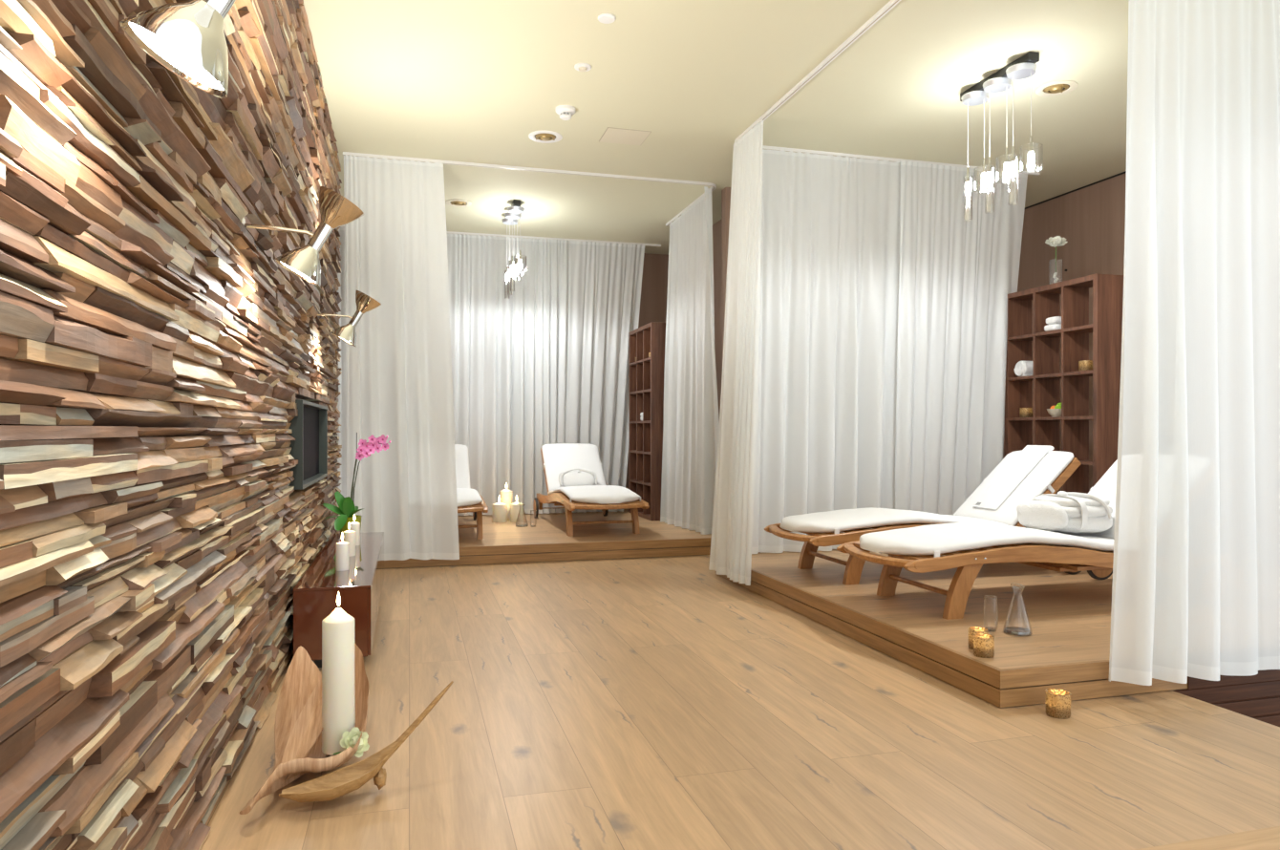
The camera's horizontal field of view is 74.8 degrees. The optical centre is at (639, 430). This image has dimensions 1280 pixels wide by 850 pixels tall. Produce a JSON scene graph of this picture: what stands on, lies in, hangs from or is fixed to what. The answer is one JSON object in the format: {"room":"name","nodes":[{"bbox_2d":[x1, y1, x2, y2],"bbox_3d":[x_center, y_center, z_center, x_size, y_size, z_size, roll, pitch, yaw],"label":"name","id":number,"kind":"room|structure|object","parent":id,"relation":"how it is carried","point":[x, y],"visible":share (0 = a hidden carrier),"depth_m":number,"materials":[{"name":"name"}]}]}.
{"room":"spa relaxation room","nodes":[
{"label":"spa relaxation room","id":0,"kind":"room"},
{"bbox_2d":[0,0,341,849],"bbox_3d":[-1.242,-0.496,2.579,0.096,2.986,7.226,0,0,-15],"label":"wall","id":1,"kind":"structure","parent":0,"point":[157,352],"depth_m":1.62,"materials":[{"name":"brown wood"}]},
{"bbox_2d":[119,0,235,98],"bbox_3d":[-0.669,-0.661,1.226,0.382,0.317,0.156,0,0,-15],"label":"wall lamp","id":2,"kind":"object","parent":1,"relation":"attached to","point":[187,38],"visible":1,"depth_m":1.20,"materials":[{"name":"silver metal"}]},
{"bbox_2d":[240,186,363,287],"bbox_3d":[-1.074,-0.622,2.671,0.368,0.317,0.156,0,0,-15],"label":"wall lamp","id":3,"kind":"object","parent":1,"relation":"attached to","point":[336,210],"visible":0.98,"depth_m":2.65,"materials":[{"name":"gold metal"}]},
{"bbox_2d":[288,399,327,490],"bbox_3d":[-1.692,0.061,4.248,0.095,0.398,1.158,0,0,-15],"label":"wall screen","id":4,"kind":"object","parent":1,"relation":"attached to","point":[309,429],"visible":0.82,"depth_m":4.28,"materials":[{"name":"grey metal"}]},
{"bbox_2d":[315,290,381,347],"bbox_3d":[-1.627,-0.626,4.655,0.358,0.317,0.156,0,0,-15],"label":"wall lamp","id":5,"kind":"object","parent":1,"relation":"attached to","point":[365,304],"visible":0.94,"depth_m":4.63,"materials":[{"name":"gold metal"}]},
{"bbox_2d":[625,253,668,489],"bbox_3d":[-0.483,-0.470,9.317,6.620,3.060,0.100,0,0,-15],"label":"wall","id":6,"kind":"structure","parent":0,"point":[655,267],"depth_m":9.44,"materials":[{"name":"brown wood"}]},
{"bbox_2d":[302,0,1128,255],"bbox_3d":[0.636,-2.050,5.445,6.720,0.100,8.160,0,0,-15],"label":"ceiling","id":7,"kind":"structure","parent":0,"point":[455,80],"depth_m":4.87,"materials":[{"name":"beige paint"}]},
{"bbox_2d":[445,198,471,207],"bbox_3d":[-1.590,-1.990,7.328,0.230,0.020,0.230,0,0,-15],"label":"recessed light","id":8,"kind":"object","parent":7,"relation":"in","point":[455,202],"visible":1,"depth_m":7.30,"materials":[{"name":"beige paint"}]},
{"bbox_2d":[340,225,661,246],"bbox_3d":[-1.563,-1.989,8.490,3.700,0.021,0.028,0,0,-15],"label":"track","id":9,"kind":"object","parent":7,"relation":"attached to","point":[447,232],"visible":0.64,"depth_m":8.64,"materials":[{"name":"white metal"}]},
{"bbox_2d":[336,227,543,515],"bbox_3d":[-2.147,-0.564,8.326,2.386,2.831,0.191,0,0,-16],"label":"sheer curtain","id":10,"kind":"object","parent":9,"relation":"hanging from","point":[497,342],"visible":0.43,"depth_m":8.50,"materials":[{"name":"white fabric"}]},
{"bbox_2d":[539,238,644,513],"bbox_3d":[-0.494,-0.564,8.792,1.120,2.831,0.127,0,0,-15],"label":"sheer curtain","id":11,"kind":"object","parent":9,"relation":"hanging from","point":[592,290],"visible":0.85,"depth_m":8.76,"materials":[{"name":"white fabric"}]},
{"bbox_2d":[501,199,525,298],"bbox_3d":[-1.138,-1.615,7.539,0.167,0.770,0.620,0,0,-15],"label":"pendant chandelier","id":12,"kind":"object","parent":7,"relation":"hanging from","point":[515,211],"visible":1,"depth_m":7.50,"materials":[{"name":"black"}]},
{"bbox_2d":[342,151,716,226],"bbox_3d":[-0.926,-1.989,7.037,2.874,0.021,1.380,0,0,-15],"label":"track","id":13,"kind":"object","parent":7,"relation":"attached to","point":[714,185],"visible":0.99,"depth_m":6.39,"materials":[{"name":"white metal"}]},
{"bbox_2d":[343,154,459,560],"bbox_3d":[-1.722,-0.516,6.053,0.808,2.927,0.148,0,0,-15],"label":"sheer curtain","id":14,"kind":"object","parent":13,"relation":"hanging from","point":[399,381],"visible":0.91,"depth_m":6.07,"materials":[{"name":"white fabric"}]},
{"bbox_2d":[660,186,719,534],"bbox_3d":[0.406,-0.560,7.384,0.191,2.837,1.256,0,0,-19],"label":"sheer curtain","id":15,"kind":"object","parent":13,"relation":"hanging from","point":[691,427],"visible":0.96,"depth_m":7.33,"materials":[{"name":"white fabric"}]},
{"bbox_2d":[528,130,562,143],"bbox_3d":[-0.642,-1.990,5.682,0.230,0.020,0.230,0,0,-15],"label":"recessed light","id":16,"kind":"object","parent":7,"relation":"in","point":[544,137],"visible":1,"depth_m":5.66,"materials":[{"name":"white plastic"}]},
{"bbox_2d":[554,105,575,120],"bbox_3d":[-0.462,-1.968,5.192,0.124,0.063,0.124,0,0,-15],"label":"smoke detector","id":17,"kind":"object","parent":7,"relation":"attached to","point":[565,112],"visible":1,"depth_m":5.16,"materials":[{"name":"white plastic"}]},
{"bbox_2d":[574,63,591,71],"bbox_3d":[-0.314,-1.988,4.591,0.094,0.024,0.094,0,0,-15],"label":"ceiling disc","id":18,"kind":"object","parent":7,"relation":"attached to","point":[581,67],"visible":1,"depth_m":4.57,"materials":[{"name":"white plastic"}]},
{"bbox_2d":[597,13,615,23],"bbox_3d":[-0.162,-1.994,4.048,0.086,0.011,0.086,0,0,-15],"label":"ceiling disc","id":19,"kind":"object","parent":7,"relation":"attached to","point":[606,18],"visible":1,"depth_m":4.04,"materials":[{"name":"white plastic"}]},
{"bbox_2d":[598,127,651,145],"bbox_3d":[-0.104,-1.998,5.682,0.300,0.004,0.276,0,0,-15],"label":"access hatch","id":20,"kind":"object","parent":7,"relation":"attached to","point":[611,135],"visible":1,"depth_m":5.66,"materials":[{"name":"beige"}]},
{"bbox_2d":[734,0,1039,175],"bbox_3d":[2.525,-1.989,4.861,3.147,0.021,2.858,0,0,-15],"label":"track","id":21,"kind":"object","parent":7,"relation":"attached to","point":[886,8],"visible":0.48,"depth_m":5.08,"materials":[{"name":"white metal"}]},
{"bbox_2d":[708,120,763,585],"bbox_3d":[0.636,-0.521,5.414,0.251,2.916,0.700,0,0,-15],"label":"sheer curtain","id":22,"kind":"object","parent":21,"relation":"hanging from","point":[732,531],"visible":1,"depth_m":5.39,"materials":[{"name":"white fabric"}]},
{"bbox_2d":[751,149,900,554],"bbox_3d":[1.306,-0.562,5.984,1.341,2.833,0.151,0,0,-15],"label":"sheer curtain","id":23,"kind":"object","parent":21,"relation":"hanging from","point":[825,432],"visible":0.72,"depth_m":6.00,"materials":[{"name":"white fabric"}]},
{"bbox_2d":[895,160,1027,515],"bbox_3d":[2.428,-0.562,6.272,1.184,2.833,0.101,0,0,-15],"label":"sheer curtain","id":24,"kind":"object","parent":21,"relation":"hanging from","point":[957,276],"visible":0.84,"depth_m":6.24,"materials":[{"name":"white fabric"}]},
{"bbox_2d":[1109,0,1279,685],"bbox_3d":[2.445,-0.521,3.274,1.475,2.916,0.221,0,0,-15],"label":"sheer curtain","id":25,"kind":"object","parent":21,"relation":"hanging from","point":[1196,586],"visible":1,"depth_m":3.22,"materials":[{"name":"white fabric"}]},
{"bbox_2d":[960,51,1043,221],"bbox_3d":[2.011,-1.615,4.693,0.167,0.770,0.580,0,0,-15],"label":"pendant chandelier","id":26,"kind":"object","parent":7,"relation":"hanging from","point":[1025,66],"visible":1,"depth_m":4.64,"materials":[{"name":"black"}]},
{"bbox_2d":[966,167,969,182],"bbox_3d":[1.920,-1.497,4.896,0.020,0.086,0.020,0,0,-15],"label":"socket","id":27,"kind":"object","parent":26,"relation":"attached to","point":[968,169],"depth_m":4.89,"materials":[{"name":"silver metal"}]},
{"bbox_2d":[981,158,985,173],"bbox_3d":[1.996,-1.537,4.851,0.020,0.086,0.020,0,0,-15],"label":"socket","id":28,"kind":"object","parent":26,"relation":"attached to","point":[984,160],"depth_m":4.85,"materials":[{"name":"silver metal"}]},
{"bbox_2d":[987,157,991,172],"bbox_3d":[1.970,-1.497,4.713,0.020,0.086,0.020,0,0,-15],"label":"socket","id":29,"kind":"object","parent":26,"relation":"attached to","point":[990,171],"depth_m":4.71,"materials":[{"name":"silver metal"}]},
{"bbox_2d":[1004,147,1008,163],"bbox_3d":[2.047,-1.537,4.668,0.020,0.086,0.020,0,0,-15],"label":"socket","id":30,"kind":"object","parent":26,"relation":"attached to","point":[1006,161],"depth_m":4.66,"materials":[{"name":"silver metal"}]},
{"bbox_2d":[1011,146,1015,162],"bbox_3d":[2.021,-1.497,4.530,0.020,0.086,0.020,0,0,-15],"label":"socket","id":31,"kind":"object","parent":26,"relation":"attached to","point":[1013,147],"depth_m":4.52,"materials":[{"name":"silver metal"}]},
{"bbox_2d":[1028,135,1033,152],"bbox_3d":[2.098,-1.537,4.485,0.020,0.086,0.020,0,0,-15],"label":"socket","id":32,"kind":"object","parent":26,"relation":"attached to","point":[1031,138],"depth_m":4.48,"materials":[{"name":"silver metal"}]},
{"bbox_2d":[1035,80,1078,96],"bbox_3d":[2.430,-1.990,4.881,0.224,0.020,0.224,0,0,-15],"label":"recessed light","id":33,"kind":"object","parent":7,"relation":"in","point":[1060,87],"visible":1,"depth_m":4.86,"materials":[{"name":"beige paint"}]},
{"bbox_2d":[712,219,721,418],"bbox_3d":[0.716,-0.500,8.278,0.100,3.000,2.540,0,0,-15],"label":"wall partition","id":34,"kind":"structure","parent":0,"point":[716,227],"depth_m":7.99,"materials":[{"name":"brown wood"}]},
{"bbox_2d":[200,549,1279,849],"bbox_3d":[0.848,1.030,5.768,5.940,0.060,7.450,0,0,-15],"label":"floor","id":35,"kind":"structure","parent":0,"point":[654,703],"depth_m":2.63,"materials":[{"name":"brown wood"}]},
{"bbox_2d":[293,532,383,667],"bbox_3d":[-1.536,0.825,4.409,0.306,0.350,1.923,0,0,-15],"label":"base cabinet","id":36,"kind":"object","parent":35,"relation":"on","point":[359,587],"visible":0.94,"depth_m":3.52,"materials":[{"name":"brown paint"}]},
{"bbox_2d":[335,532,349,571],"bbox_3d":[-1.391,0.561,3.911,0.060,0.177,0.060,0,0,-15],"label":"pillar candle","id":37,"kind":"object","parent":36,"relation":"on","point":[342,564],"visible":1,"depth_m":3.89,"materials":[{"name":"white wax"}]},
{"bbox_2d":[342,522,355,556],"bbox_3d":[-1.514,0.561,4.354,0.060,0.177,0.060,0,0,-15],"label":"pillar candle","id":38,"kind":"object","parent":36,"relation":"on","point":[349,535],"visible":0.83,"depth_m":4.33,"materials":[{"name":"white wax"}]},
{"bbox_2d":[349,515,360,545],"bbox_3d":[-1.625,0.561,4.759,0.060,0.177,0.060,0,0,-15],"label":"pillar candle","id":39,"kind":"object","parent":36,"relation":"on","point":[354,526],"visible":0.76,"depth_m":4.74,"materials":[{"name":"white wax"}]},
{"bbox_2d":[322,432,390,539],"bbox_3d":[-1.704,0.330,5.021,0.277,0.640,0.300,0,0,30],"label":"potted orchid","id":40,"kind":"object","parent":36,"relation":"on","point":[347,509],"visible":0.96,"depth_m":5.02,"materials":[{"name":"green plant"}]},
{"bbox_2d":[239,642,453,814],"bbox_3d":[-0.836,0.851,2.501,0.537,0.281,0.737,0,0,-15],"label":"candle holder","id":41,"kind":"object","parent":35,"relation":"on","point":[298,729],"visible":0.8,"depth_m":2.42,"materials":[{"name":"brown wood"}]},
{"bbox_2d":[258,642,368,800],"bbox_3d":[-0.952,0.847,2.495,0.263,0.274,0.687,0,0,-15],"label":"bowl","id":42,"kind":"object","parent":41,"relation":"on","point":[298,729],"depth_m":2.48,"materials":[{"name":"brown wood"}]},
{"bbox_2d":[321,591,355,755],"bbox_3d":[-0.905,0.718,2.510,0.094,0.473,0.094,0,0,-15],"label":"pillar candle","id":43,"kind":"object","parent":41,"relation":"in","point":[338,693],"visible":0.93,"depth_m":2.47,"materials":[{"name":"beige wax"}]},
{"bbox_2d":[333,727,369,757],"bbox_3d":[-0.839,0.911,2.443,0.097,0.075,0.062,0,0,-44],"label":"blossom","id":44,"kind":"object","parent":41,"relation":"in","point":[350,738],"visible":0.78,"depth_m":2.44,"materials":[{"name":"green plant"}]},
{"bbox_2d":[384,509,760,568],"bbox_3d":[-0.946,0.932,7.721,3.380,0.137,2.710,0,0,-15],"label":"wooden platform","id":45,"kind":"object","parent":35,"relation":"on","point":[501,543],"visible":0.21,"depth_m":6.66,"materials":[{"name":"brown wood"}]},
{"bbox_2d":[454,444,488,539],"bbox_3d":[-1.725,0.495,7.243,0.728,0.736,1.908,0,0,-15],"label":"lounger","id":46,"kind":"object","parent":45,"relation":"on","point":[469,500],"visible":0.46,"depth_m":6.74,"materials":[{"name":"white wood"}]},
{"bbox_2d":[454,444,470,489],"bbox_3d":[-1.899,0.361,7.875,0.570,0.469,0.511,0,0,-15],"label":"cushion","id":47,"kind":"object","parent":46,"relation":"on","point":[462,465],"depth_m":7.91,"materials":[{"name":"white fabric"}]},
{"bbox_2d":[456,488,482,507],"bbox_3d":[-1.663,0.548,7.016,0.584,0.134,1.352,0,0,-15],"label":"seat cushion","id":48,"kind":"object","parent":46,"relation":"on","point":[465,497],"depth_m":6.57,"materials":[{"name":"white fabric"}]},
{"bbox_2d":[491,496,506,522],"bbox_3d":[-1.334,0.738,7.931,0.132,0.253,0.132,0,0,-15],"label":"pillar candle","id":49,"kind":"object","parent":45,"relation":"on","point":[499,509],"visible":1,"depth_m":7.88,"materials":[{"name":"beige wax"}]},
{"bbox_2d":[499,484,512,520],"bbox_3d":[-1.296,0.682,8.107,0.124,0.363,0.124,0,0,-15],"label":"pillar candle","id":50,"kind":"object","parent":45,"relation":"on","point":[505,496],"visible":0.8,"depth_m":8.06,"materials":[{"name":"beige wax"}]},
{"bbox_2d":[510,496,523,522],"bbox_3d":[-1.171,0.738,7.955,0.132,0.253,0.132,0,0,-15],"label":"pillar candle","id":51,"kind":"object","parent":45,"relation":"on","point":[516,508],"visible":0.94,"depth_m":7.90,"materials":[{"name":"beige wax"}]},
{"bbox_2d":[514,502,527,527],"bbox_3d":[-1.070,0.755,7.568,0.116,0.217,0.116,0,0,-15],"label":"glass carafe","id":52,"kind":"object","parent":45,"relation":"on","point":[518,525],"visible":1,"depth_m":7.56,"materials":[{"name":"clear glass"}]},
{"bbox_2d":[533,443,649,536],"bbox_3d":[-0.478,0.495,7.587,0.728,0.736,1.908,0,0,-15],"label":"lounger","id":53,"kind":"object","parent":45,"relation":"on","point":[557,458],"visible":1,"depth_m":7.38,"materials":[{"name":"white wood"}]},
{"bbox_2d":[541,443,606,491],"bbox_3d":[-0.653,0.361,8.219,0.570,0.469,0.511,0,0,-15],"label":"cushion","id":54,"kind":"object","parent":53,"relation":"on","point":[557,458],"depth_m":8.24,"materials":[{"name":"white fabric"}]},
{"bbox_2d":[558,468,597,487],"bbox_3d":[-0.597,0.455,8.006,0.375,0.195,0.135,0,0,-14],"label":"towel","id":55,"kind":"object","parent":53,"relation":"on","point":[584,477],"visible":0.86,"depth_m":7.97,"materials":[{"name":"white fabric"}]},
{"bbox_2d":[547,485,639,503],"bbox_3d":[-0.416,0.548,7.360,0.584,0.134,1.352,0,0,-15],"label":"seat cushion","id":56,"kind":"object","parent":53,"relation":"on","point":[587,494],"depth_m":6.94,"materials":[{"name":"white fabric"}]},
{"bbox_2d":[628,321,665,520],"bbox_3d":[0.103,-0.089,8.451,0.220,1.904,0.850,0,0,-15],"label":"cube shelf","id":57,"kind":"object","parent":45,"relation":"on","point":[646,375],"visible":0.78,"depth_m":8.29,"materials":[{"name":"brown wood"}]},
{"bbox_2d":[715,550,1279,707],"bbox_3d":[2.482,0.932,4.839,3.263,0.137,2.910,0,0,-15],"label":"wooden platform","id":58,"kind":"object","parent":35,"relation":"on","point":[1067,648],"visible":0.5,"depth_m":3.83,"materials":[{"name":"brown wood"}]},
{"bbox_2d":[764,450,1081,585],"bbox_3d":[1.743,0.495,5.159,1.908,0.736,0.728,0,0,-15],"label":"lounger","id":59,"kind":"object","parent":58,"relation":"on","point":[1055,468],"visible":0.67,"depth_m":5.03,"materials":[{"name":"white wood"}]},
{"bbox_2d":[779,507,1007,533],"bbox_3d":[1.516,0.548,5.096,1.352,0.134,0.584,0,0,-15],"label":"seat cushion","id":60,"kind":"object","parent":59,"relation":"on","point":[856,520],"depth_m":4.89,"materials":[{"name":"white fabric"}]},
{"bbox_2d":[972,445,1054,510],"bbox_3d":[2.385,0.292,5.346,0.446,0.398,0.230,0,0,-15],"label":"towel","id":61,"kind":"object","parent":59,"relation":"on","point":[1009,480],"visible":1,"depth_m":5.33,"materials":[{"name":"white fabric"}]},
{"bbox_2d":[953,450,1073,526],"bbox_3d":[2.375,0.361,5.333,0.511,0.469,0.570,0,0,-15],"label":"cushion","id":62,"kind":"object","parent":59,"relation":"on","point":[1055,468],"depth_m":5.16,"materials":[{"name":"white fabric"}]},
{"bbox_2d":[836,459,1117,619],"bbox_3d":[1.996,0.495,4.297,1.908,0.736,0.728,0,0,-15],"label":"lounger","id":63,"kind":"object","parent":58,"relation":"on","point":[918,549],"visible":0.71,"depth_m":3.98,"materials":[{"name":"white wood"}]},
{"bbox_2d":[859,522,1113,554],"bbox_3d":[1.769,0.548,4.234,1.352,0.134,0.584,0,0,-15],"label":"seat cushion","id":64,"kind":"object","parent":63,"relation":"on","point":[954,538],"depth_m":4.02,"materials":[{"name":"white fabric"}]},
{"bbox_2d":[1016,490,1113,533],"bbox_3d":[2.248,0.420,4.387,0.452,0.216,0.366,0,0,-15],"label":"bathrobe","id":65,"kind":"object","parent":63,"relation":"on","point":[1063,512],"visible":0.97,"depth_m":4.25,"materials":[{"name":"white fabric"}]},
{"bbox_2d":[1019,562,1112,572],"bbox_3d":[2.260,0.674,4.370,0.520,0.038,0.580,0,0,-15],"label":"tray","id":66,"kind":"object","parent":63,"relation":"on","point":[1060,567],"depth_m":4.15,"materials":[{"name":"brown wood"}]},
{"bbox_2d":[1076,459,1117,539],"bbox_3d":[2.628,0.361,4.471,0.511,0.469,0.570,0,0,-15],"label":"cushion","id":67,"kind":"object","parent":63,"relation":"on","point":[1106,486],"depth_m":4.60,"materials":[{"name":"white fabric"}]},
{"bbox_2d":[968,626,988,649],"bbox_3d":[1.344,0.825,3.321,0.074,0.077,0.074,0,0,-15],"label":"candle holder","id":68,"kind":"object","parent":58,"relation":"on","point":[972,630],"visible":0.32,"depth_m":3.31,"materials":[{"name":"gold metal"}]},
{"bbox_2d":[973,633,994,658],"bbox_3d":[1.319,0.825,3.211,0.074,0.077,0.074,0,0,-15],"label":"candle holder","id":69,"kind":"object","parent":58,"relation":"on","point":[983,643],"visible":1,"depth_m":3.18,"materials":[{"name":"gold metal"}]},
{"bbox_2d":[982,595,998,631],"bbox_3d":[1.514,0.789,3.612,0.060,0.147,0.060,0,0,-15],"label":"drinking glass","id":70,"kind":"object","parent":58,"relation":"on","point":[989,629],"visible":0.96,"depth_m":3.62,"materials":[{"name":"clear glass"}]},
{"bbox_2d":[1002,583,1032,636],"bbox_3d":[1.610,0.755,3.566,0.116,0.217,0.116,0,0,-15],"label":"glass carafe","id":71,"kind":"object","parent":58,"relation":"on","point":[1013,630],"visible":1,"depth_m":3.57,"materials":[{"name":"clear glass"}]},
{"bbox_2d":[1004,273,1123,528],"bbox_3d":[3.011,-0.089,5.991,0.220,1.904,0.893,0,0,-15],"label":"cube shelf","id":72,"kind":"object","parent":58,"relation":"on","point":[1106,328],"visible":0.56,"depth_m":5.86,"materials":[{"name":"brown wood"}]},
{"bbox_2d":[1013,361,1032,376],"bbox_3d":[2.919,-0.466,6.280,0.174,0.120,0.120,0,0,-15],"label":"rolled towel","id":73,"kind":"object","parent":72,"relation":"on","point":[1022,368],"visible":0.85,"depth_m":6.23,"materials":[{"name":"white fabric"}]},
{"bbox_2d":[1019,407,1032,417],"bbox_3d":[2.888,-0.136,6.251,0.092,0.070,0.092,0,0,-15],"label":"jar","id":74,"kind":"object","parent":72,"relation":"on","point":[1023,412],"visible":0.88,"depth_m":6.21,"materials":[{"name":"gold metal"}]},
{"bbox_2d":[1044,316,1061,331],"bbox_3d":[2.998,-0.764,5.998,0.171,0.105,0.130,0,0,-15],"label":"folded towel","id":75,"kind":"object","parent":72,"relation":"on","point":[1054,323],"visible":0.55,"depth_m":5.94,"materials":[{"name":"white fabric"}]},
{"bbox_2d":[1046,408,1061,416],"bbox_3d":[2.982,-0.129,5.983,0.132,0.056,0.132,0,0,-15],"label":"fruit bowl","id":76,"kind":"object","parent":72,"relation":"on","point":[1053,412],"visible":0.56,"depth_m":5.95,"materials":[{"name":"beige ceramic"}]},
{"bbox_2d":[1052,272,1058,282],"bbox_3d":[2.999,-1.139,6.034,0.058,0.195,0.058,0,0,-15],"label":"bud vase","id":77,"kind":"object","parent":72,"relation":"on","point":[1055,273],"visible":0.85,"depth_m":6.02,"materials":[{"name":"clear glass"}]},
{"bbox_2d":[1045,235,1067,271],"bbox_3d":[3.000,-1.280,6.021,0.133,0.261,0.124,0,0,-15],"label":"flower","id":78,"kind":"object","parent":77,"relation":"in","point":[1057,241],"visible":1,"depth_m":6.02,"materials":[{"name":"white plant"}]},
{"bbox_2d":[1078,360,1092,371],"bbox_3d":[3.048,-0.442,5.707,0.096,0.072,0.096,0,0,-15],"label":"jar","id":79,"kind":"object","parent":72,"relation":"on","point":[1085,365],"visible":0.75,"depth_m":5.67,"materials":[{"name":"gold metal"}]},
{"bbox_2d":[1045,688,1070,719],"bbox_3d":[1.471,0.959,2.942,0.080,0.082,0.080,0,0,-15],"label":"candle holder","id":80,"kind":"object","parent":35,"relation":"on","point":[1057,700],"visible":1,"depth_m":2.91,"materials":[{"name":"gold metal"}]},
{"bbox_2d":[1135,826,1279,849],"bbox_3d":[0.659,1.029,1.768,3.450,0.062,0.158,0,0,-15],"label":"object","id":81,"kind":"structure","parent":35,"relation":"on","point":[1265,839],"depth_m":2.03,"materials":[{"name":"brown wood"}]},
{"bbox_2d":[721,187,1004,458],"bbox_3d":[2.050,-0.500,7.277,2.820,3.000,0.100,0,0,-15],"label":"wall","id":82,"kind":"structure","parent":0,"point":[725,192],"depth_m":6.90,"materials":[{"name":"brown wood"}]},
{"bbox_2d":[1017,172,1126,491],"bbox_3d":[3.641,0.156,6.999,0.100,4.288,6.760,0,0,-15],"label":"wall","id":83,"kind":"structure","parent":0,"point":[1091,219],"depth_m":6.89,"materials":[{"name":"brown wood"}]},
{"bbox_2d":[1024,170,1126,209],"bbox_3d":[3.979,-1.993,5.671,0.054,0.014,4.020,0,0,-15],"label":"trim","id":84,"kind":"structure","parent":83,"relation":"attached to","point":[1117,175],"depth_m":6.91,"materials":[{"name":"black"}]},
{"bbox_2d":[1173,680,1279,726],"bbox_3d":[3.240,1.452,3.580,2.490,0.896,0.048,0,0,-15],"label":"wall","id":85,"kind":"structure","parent":0,"point":[1260,701],"depth_m":3.33,"materials":[{"name":"brown wood"}]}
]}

